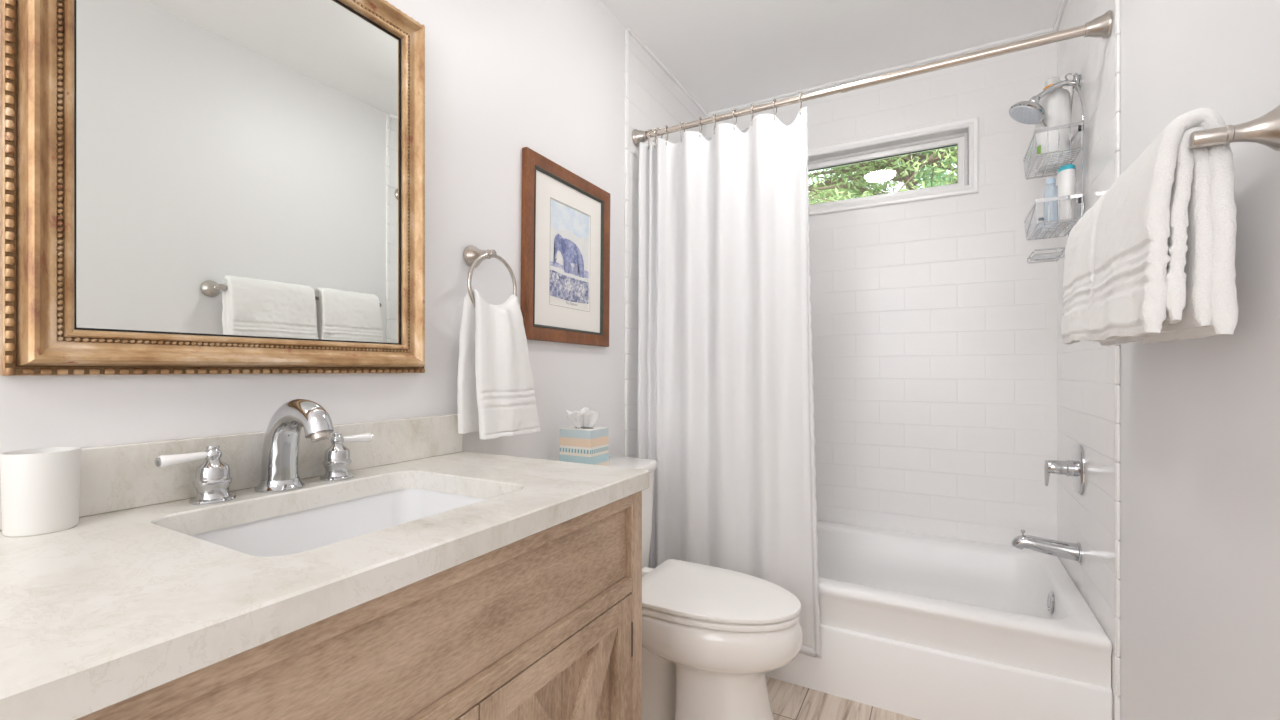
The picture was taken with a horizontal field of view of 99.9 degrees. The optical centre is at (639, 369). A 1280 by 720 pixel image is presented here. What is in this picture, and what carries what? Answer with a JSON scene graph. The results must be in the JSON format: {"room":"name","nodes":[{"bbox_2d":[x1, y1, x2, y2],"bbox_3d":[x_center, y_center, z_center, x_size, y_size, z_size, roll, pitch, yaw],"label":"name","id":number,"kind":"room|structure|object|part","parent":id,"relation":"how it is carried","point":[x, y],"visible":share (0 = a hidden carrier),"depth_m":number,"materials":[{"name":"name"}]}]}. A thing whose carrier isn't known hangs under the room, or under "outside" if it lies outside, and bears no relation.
{"room":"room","nodes":[
{"label":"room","id":0,"kind":"room"},
{"bbox_2d":[0,0,705,460],"bbox_3d":[-0.966,-0.140,0.662,0.124,2.480,5.214,0,0,29],"label":"wall","id":1,"kind":"structure","parent":0,"point":[503,78],"depth_m":1.50,"materials":[{"name":"white paint"}]},
{"bbox_2d":[0,0,424,375],"bbox_3d":[-0.680,-0.411,1.008,0.044,0.839,0.671,0,0,29],"label":"wall mirror","id":2,"kind":"object","parent":1,"relation":"attached to","point":[187,186],"visible":1,"depth_m":0.92,"materials":[{"name":"brown mirror"}]},
{"bbox_3d":[-0.692,-0.411,1.014,0.012,0.735,0.567,0,0,29],"label":"glass","id":3,"kind":"part","parent":2,"relation":"part of","materials":[{"name":"white mirror"}]},
{"bbox_2d":[0,414,462,530],"bbox_3d":[-0.699,0.164,0.997,0.020,0.099,0.940,0,0,29],"label":"backsplash","id":4,"kind":"structure","parent":1,"relation":"attached to","point":[118,477],"depth_m":0.94,"materials":[{"name":"beige stone"}]},
{"bbox_2d":[463,245,516,306],"bbox_3d":[-0.415,-0.234,1.445,0.082,0.206,0.178,0,0,29],"label":"towel ring","id":5,"kind":"object","parent":1,"relation":"attached to","point":[473,256],"visible":0.83,"depth_m":1.43,"materials":[{"name":"silver metal"}]},
{"bbox_3d":[-0.420,-0.306,1.437,0.082,0.061,0.061,0,0,29],"label":"post","id":6,"kind":"part","parent":5,"relation":"part of","materials":[{"name":"silver metal"}]},
{"bbox_2d":[520,147,609,346],"bbox_3d":[-0.235,-0.379,1.828,0.022,0.580,0.470,0,-1,29],"label":"framed picture","id":7,"kind":"object","parent":1,"relation":"attached to","point":[565,217],"visible":1,"depth_m":1.79,"materials":[{"name":"brown wood"}]},
{"bbox_2d":[550,199,588,310],"bbox_3d":[-0.238,-0.382,1.835,0.004,0.364,0.247,0,0,29],"label":"print","id":8,"kind":"object","parent":7,"relation":"attached to","point":[569,219],"depth_m":1.83,"materials":[{"name":"blue paper"}]},
{"bbox_2d":[625,30,628,456],"bbox_3d":[-0.054,-0.148,2.169,0.008,2.437,0.022,0,0,29],"label":"trim","id":9,"kind":"structure","parent":1,"relation":"attached to","point":[626,31],"depth_m":2.16,"materials":[{"name":"white paint"}]},
{"bbox_2d":[627,27,707,115],"bbox_3d":[0.159,-1.373,2.536,0.014,0.014,0.844,0,0,29],"label":"trim","id":10,"kind":"structure","parent":1,"relation":"attached to","point":[634,35],"depth_m":2.44,"materials":[{"name":"white"}]},
{"bbox_2d":[632,10,1112,146],"bbox_3d":[0.644,-0.960,1.864,1.515,0.070,0.070,0,0,29],"label":"shower curtain rod","id":11,"kind":"object","parent":1,"relation":"attached to","point":[1101,26],"visible":0.92,"depth_m":1.71,"materials":[{"name":"silver metal"}]},
{"bbox_2d":[699,117,701,137],"bbox_3d":[0.235,-0.940,2.092,0.008,0.082,0.035,0,0,24],"label":"curtain ring","id":12,"kind":"object","parent":11,"relation":"hanging from","point":[699,117],"visible":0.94,"depth_m":2.08,"materials":[{"name":"silver metal"}]},
{"bbox_2d":[705,128,748,140],"bbox_3d":[0.263,-0.022,2.134,0.564,1.785,0.031,0,0,29],"label":"liner","id":13,"kind":"object","parent":11,"relation":"hanging from","point":[746,129],"visible":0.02,"depth_m":2.06,"materials":[{"name":"white plastic"}]},
{"bbox_2d":[638,106,821,658],"bbox_3d":[0.305,0.023,2.008,0.733,1.890,0.120,0,0,29],"label":"shower curtain","id":14,"kind":"object","parent":11,"relation":"hanging from","point":[726,408],"visible":0.8,"depth_m":1.98,"materials":[{"name":"white fabric"}]},
{"bbox_2d":[733,108,736,129],"bbox_3d":[0.357,-0.940,2.024,0.008,0.082,0.035,0,0,35],"label":"curtain ring","id":15,"kind":"object","parent":11,"relation":"hanging from","point":[734,109],"visible":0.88,"depth_m":2.02,"materials":[{"name":"silver metal"}]},
{"bbox_2d":[773,99,776,120],"bbox_3d":[0.490,-0.940,1.950,0.008,0.082,0.035,0,0,35],"label":"curtain ring","id":16,"kind":"object","parent":11,"relation":"hanging from","point":[773,99],"visible":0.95,"depth_m":1.94,"materials":[{"name":"silver metal"}]},
{"bbox_2d":[799,92,801,114],"bbox_3d":[0.569,-0.940,1.906,0.008,0.082,0.035,0,0,26],"label":"curtain ring","id":17,"kind":"object","parent":11,"relation":"hanging from","point":[800,93],"visible":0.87,"depth_m":1.90,"materials":[{"name":"silver metal"}]},
{"bbox_2d":[457,289,539,439],"bbox_3d":[-0.376,-0.015,1.456,0.097,0.385,0.244,0,0,29],"label":"hand towel","id":18,"kind":"object","parent":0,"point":[495,384],"visible":1,"depth_m":1.40,"materials":[{"name":"white fabric"}]},
{"bbox_2d":[601,0,1062,112],"bbox_3d":[-0.190,-1.430,0.312,1.820,0.100,5.360,0,0,29],"label":"ceiling","id":19,"kind":"structure","parent":0,"point":[725,54],"depth_m":2.21,"materials":[{"name":"white paint"}]},
{"bbox_2d":[765,676,919,719],"bbox_3d":[-0.190,1.140,0.312,1.820,0.080,5.360,0,0,29],"label":"floor","id":20,"kind":"structure","parent":0,"point":[788,701],"depth_m":1.75,"materials":[{"name":"brown wood"}]},
{"bbox_2d":[77,491,641,719],"bbox_3d":[-0.449,0.676,0.871,0.583,0.848,0.928,0,0,29],"label":"vanity cabinet","id":21,"kind":"object","parent":20,"relation":"on","point":[546,624],"visible":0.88,"depth_m":0.75,"materials":[{"name":"brown wood"}]},
{"bbox_2d":[0,414,648,719],"bbox_3d":[-0.457,0.183,0.869,0.566,0.137,0.952,0,0,29],"label":"countertop","id":22,"kind":"structure","parent":21,"relation":"on","point":[120,604],"depth_m":0.64,"materials":[{"name":"beige stone"}]},
{"bbox_2d":[0,447,80,536],"bbox_3d":[-0.800,0.161,0.719,0.072,0.106,0.072,0,0,29],"label":"tumbler","id":23,"kind":"object","parent":22,"relation":"on","point":[40,487],"visible":1,"depth_m":0.70,"materials":[{"name":"white ceramic"}]},
{"bbox_2d":[154,445,235,504],"bbox_3d":[-0.711,0.169,0.863,0.061,0.090,0.104,0,0,29],"label":"handle","id":24,"kind":"object","parent":22,"relation":"on","point":[212,481],"visible":1,"depth_m":0.86,"materials":[{"name":"silver metal"}]},
{"bbox_3d":[-0.719,0.141,0.848,0.020,0.020,0.061,0,0,29],"label":"lever","id":25,"kind":"part","parent":24,"relation":"part of","materials":[{"name":"white ceramic"}]},
{"bbox_2d":[255,399,333,492],"bbox_3d":[-0.604,0.132,0.948,0.181,0.163,0.076,0,0,29],"label":"faucet spout","id":26,"kind":"object","parent":22,"relation":"on","point":[280,452],"visible":1,"depth_m":0.94,"materials":[{"name":"silver metal"}]},
{"bbox_2d":[191,489,486,556],"bbox_3d":[-0.454,0.326,0.879,0.410,0.148,0.524,0,0,29],"label":"undermount sink","id":27,"kind":"object","parent":22,"relation":"in","point":[301,531],"visible":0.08,"depth_m":1.01,"materials":[{"name":"white ceramic"}]},
{"bbox_2d":[319,432,372,480],"bbox_3d":[-0.588,0.169,1.082,0.061,0.090,0.104,0,0,29],"label":"tap","id":28,"kind":"object","parent":22,"relation":"on","point":[337,461],"visible":1,"depth_m":1.05,"materials":[{"name":"silver metal"}]},
{"bbox_3d":[-0.579,0.141,1.098,0.020,0.020,0.061,0,0,29],"label":"lever","id":29,"kind":"part","parent":28,"relation":"part of","materials":[{"name":"white ceramic"}]},
{"bbox_3d":[-0.230,0.445,0.749,0.020,0.030,0.843,0,0,29],"label":"rail","id":30,"kind":"part","parent":21,"relation":"part of","materials":[{"name":"brown wood"}]},
{"bbox_3d":[-0.129,0.486,0.933,0.023,0.047,0.314,0,0,29],"label":"rail","id":31,"kind":"part","parent":21,"relation":"part of","materials":[{"name":"brown wood"}]},
{"bbox_3d":[-0.141,0.710,0.940,0.012,0.436,0.324,0,0,29],"label":"door","id":32,"kind":"part","parent":21,"relation":"part of","materials":[{"name":"brown wood"}]},
{"bbox_2d":[609,456,802,719],"bbox_3d":[0.110,0.712,1.662,0.767,0.776,0.448,0,0,29],"label":"toilet","id":33,"kind":"object","parent":20,"relation":"on","point":[711,635],"visible":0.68,"depth_m":1.49,"materials":[{"name":"white ceramic"}]},
{"bbox_2d":[560,407,608,465],"bbox_3d":[-0.175,0.222,1.719,0.120,0.204,0.116,0,0,29],"label":"tissue box","id":34,"kind":"object","parent":33,"relation":"on","point":[585,443],"visible":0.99,"depth_m":1.68,"materials":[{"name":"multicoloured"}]},
{"bbox_3d":[-0.122,0.341,1.792,0.236,0.034,0.448,0,0,29],"label":"tank lid","id":35,"kind":"part","parent":33,"relation":"part of","materials":[{"name":"white ceramic"}]},
{"bbox_3d":[-0.130,0.537,1.796,0.206,0.358,0.424,0,0,29],"label":"tank","id":36,"kind":"part","parent":33,"relation":"part of","materials":[{"name":"white ceramic"}]},
{"bbox_3d":[0.226,0.684,1.597,0.482,0.016,0.352,0,0,29],"label":"seat","id":37,"kind":"part","parent":33,"relation":"part of","materials":[{"name":"white plastic"}]},
{"bbox_3d":[0.227,0.661,1.597,0.487,0.016,0.360,0,0,29],"label":"lid","id":38,"kind":"part","parent":33,"relation":"part of","materials":[{"name":"white plastic"}]},
{"bbox_3d":[0.214,0.899,1.604,0.527,0.402,0.374,0,0,29],"label":"bowl","id":39,"kind":"part","parent":33,"relation":"part of","materials":[{"name":"white ceramic"}]},
{"bbox_2d":[765,521,1112,719],"bbox_3d":[0.824,0.917,2.185,1.512,0.366,0.808,0,0,29],"label":"bathtub","id":40,"kind":"object","parent":20,"relation":"on","point":[918,626],"visible":0.6,"depth_m":1.74,"materials":[{"name":"white ceramic"}]},
{"bbox_3d":[1.416,0.802,1.855,0.016,0.076,0.076,0,0,29],"label":"overflow plate","id":41,"kind":"part","parent":40,"relation":"part of","materials":[{"name":"silver metal"}]},
{"bbox_2d":[706,31,1056,546],"bbox_3d":[1.080,-0.140,2.589,1.820,2.480,0.145,0,0,29],"label":"wall","id":42,"kind":"structure","parent":0,"point":[934,332],"depth_m":2.37,"materials":[{"name":"tile"}]},
{"bbox_2d":[708,27,1052,115],"bbox_3d":[1.017,-1.373,2.533,1.488,0.014,0.014,0,0,29],"label":"trim","id":43,"kind":"structure","parent":42,"relation":"attached to","point":[1048,30],"depth_m":2.45,"materials":[{"name":"white"}]},
{"bbox_2d":[808,117,977,215],"bbox_3d":[1.038,-0.916,2.571,0.976,0.321,0.107,0,0,29],"label":"window","id":44,"kind":"structure","parent":42,"relation":"in","point":[963,134],"depth_m":2.45,"materials":[{"name":"white"}]},
{"bbox_2d":[1057,0,1279,719],"bbox_3d":[0.491,-0.140,-0.151,0.180,2.480,5.214,0,0,29],"label":"wall","id":45,"kind":"structure","parent":0,"point":[1199,423],"depth_m":1.05,"materials":[{"name":"white paint"}]},
{"bbox_2d":[1009,74,1081,126],"bbox_3d":[1.394,-0.920,1.858,0.199,0.152,0.114,0,0,29],"label":"shower","id":46,"kind":"object","parent":45,"relation":"attached to","point":[1031,111],"visible":0.99,"depth_m":1.85,"materials":[{"name":"silver metal"}]},
{"bbox_3d":[1.430,-0.961,1.847,0.122,0.051,0.019,0,0,29],"label":"arm","id":47,"kind":"part","parent":46,"relation":"part of","materials":[{"name":"silver metal"}]},
{"bbox_2d":[1011,530,1081,562],"bbox_3d":[1.402,0.607,1.863,0.192,0.088,0.066,0,0,29],"label":"tub spout","id":48,"kind":"object","parent":45,"relation":"attached to","point":[1066,550],"visible":1,"depth_m":1.84,"materials":[{"name":"silver metal"}]},
{"bbox_2d":[1023,73,1083,262],"bbox_3d":[1.421,-0.685,1.858,0.133,0.637,0.273,0,0,29],"label":"shower caddy","id":49,"kind":"object","parent":45,"relation":"attached to","point":[1031,219],"visible":0.8,"depth_m":1.81,"materials":[{"name":"silver metal"}]},
{"bbox_3d":[1.420,-0.395,1.853,0.125,0.022,0.154,0,0,29],"label":"soap dish","id":50,"kind":"part","parent":49,"relation":"part of","materials":[{"name":"silver metal"}]},
{"bbox_2d":[1044,177,1057,228],"bbox_3d":[1.411,-0.571,1.847,0.040,0.171,0.040,0,0,29],"label":"clear bottle","id":51,"kind":"object","parent":49,"relation":"in","point":[1050,191],"visible":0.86,"depth_m":1.83,"materials":[{"name":"white plastic"}]},
{"bbox_2d":[1035,83,1070,173],"bbox_3d":[1.460,-0.871,1.905,0.100,0.319,0.100,0,0,29],"label":"pump bottle","id":52,"kind":"object","parent":49,"relation":"in","point":[1056,104],"visible":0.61,"depth_m":1.86,"materials":[{"name":"white plastic"}]},
{"bbox_2d":[1023,121,1082,179],"bbox_3d":[1.419,-0.747,1.859,0.126,0.085,0.273,0,0,29],"label":"basket","id":53,"kind":"object","parent":49,"relation":"on","point":[1032,155],"depth_m":1.81,"materials":[{"name":"silver metal"}]},
{"bbox_2d":[1024,194,1082,239],"bbox_3d":[1.420,-0.519,1.859,0.123,0.081,0.273,0,0,29],"label":"basket","id":54,"kind":"object","parent":49,"relation":"on","point":[1031,219],"depth_m":1.82,"materials":[{"name":"silver metal"}]},
{"bbox_2d":[1057,164,1075,223],"bbox_3d":[1.400,-0.577,1.766,0.047,0.182,0.070,0,0,29],"label":"squeeze bottle","id":55,"kind":"object","parent":49,"relation":"in","point":[1066,180],"visible":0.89,"depth_m":1.74,"materials":[{"name":"white plastic"}]},
{"bbox_3d":[1.463,-0.702,1.829,0.030,0.604,0.243,0,0,29],"label":"hanger frame","id":56,"kind":"part","parent":49,"relation":"part of","materials":[{"name":"silver metal"}]},
{"bbox_2d":[1053,0,1066,30],"bbox_3d":[1.473,-1.373,1.809,0.014,0.014,0.834,0,0,29],"label":"trim","id":57,"kind":"structure","parent":45,"relation":"attached to","point":[1064,2],"depth_m":2.08,"materials":[{"name":"white"}]},
{"bbox_2d":[1044,443,1084,494],"bbox_3d":[1.443,0.335,1.840,0.096,0.168,0.144,0,0,29],"label":"shower valve","id":58,"kind":"object","parent":45,"relation":"attached to","point":[1075,467],"visible":1,"depth_m":1.81,"materials":[{"name":"silver metal"}]},
{"bbox_3d":[1.410,0.357,1.859,0.020,0.087,0.022,0,0,29],"label":"lever","id":59,"kind":"part","parent":58,"relation":"part of","materials":[{"name":"silver metal"}]},
{"bbox_3d":[1.480,0.335,1.819,0.010,0.168,0.144,0,0,29],"label":"plate","id":60,"kind":"part","parent":58,"relation":"part of","materials":[{"name":"silver metal"}]},
{"bbox_2d":[1115,0,1119,719],"bbox_3d":[1.270,-0.148,1.430,0.008,2.437,0.022,0,0,29],"label":"trim","id":61,"kind":"structure","parent":45,"relation":"attached to","point":[1117,2],"depth_m":1.42,"materials":[{"name":"white"}]},
{"bbox_2d":[1189,105,1279,150],"bbox_3d":[1.005,-0.330,1.051,0.100,0.067,0.757,0,0,29],"label":"towel bar","id":62,"kind":"object","parent":45,"relation":"attached to","point":[1264,130],"visible":0.47,"depth_m":0.74,"materials":[{"name":"silver metal"}]},
{"bbox_2d":[1061,192,1141,345],"bbox_3d":[1.054,-0.221,1.240,0.119,0.325,0.325,0,0,29],"label":"bath towel","id":63,"kind":"object","parent":62,"relation":"hanging from","point":[1078,275],"visible":0.31,"depth_m":1.20,"materials":[{"name":"white fabric"}]},
{"bbox_2d":[1089,108,1237,343],"bbox_3d":[0.886,-0.217,0.937,0.116,0.333,0.351,0,0,29],"label":"bath towel","id":64,"kind":"object","parent":62,"relation":"hanging from","point":[1165,268],"visible":0.99,"depth_m":0.80,"materials":[{"name":"white fabric"}]},
{"label":"outside","id":65,"kind":"structure","parent":0,"visible":0},
{"bbox_3d":[7.912,1.650,14.400,26.000,0.100,27.140,0,0,29],"label":"ground","id":66,"kind":"structure","parent":65,"visible":0},
{"bbox_2d":[809,181,854,203],"bbox_3d":[2.590,-2.413,10.235,4.997,8.034,6.535,0,0,18],"label":"tree","id":67,"kind":"object","parent":66,"relation":"on","point":[819,181],"visible":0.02,"depth_m":8.86,"materials":[{"name":"green plant"}]},
{"bbox_2d":[808,146,956,204],"bbox_3d":[2.976,-1.399,5.624,5.061,6.007,4.480,0,0,18],"label":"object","id":68,"kind":"object","parent":66,"relation":"on","point":[906,174],"visible":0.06,"depth_m":5.12,"materials":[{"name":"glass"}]},
{"bbox_2d":[812,146,956,199],"bbox_3d":[7.752,-4.626,15.553,7.375,12.469,8.668,0,0,29],"label":"tree","id":69,"kind":"object","parent":66,"relation":"on","point":[928,174],"visible":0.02,"depth_m":14.25,"materials":[{"name":"green plant"}]}
]}

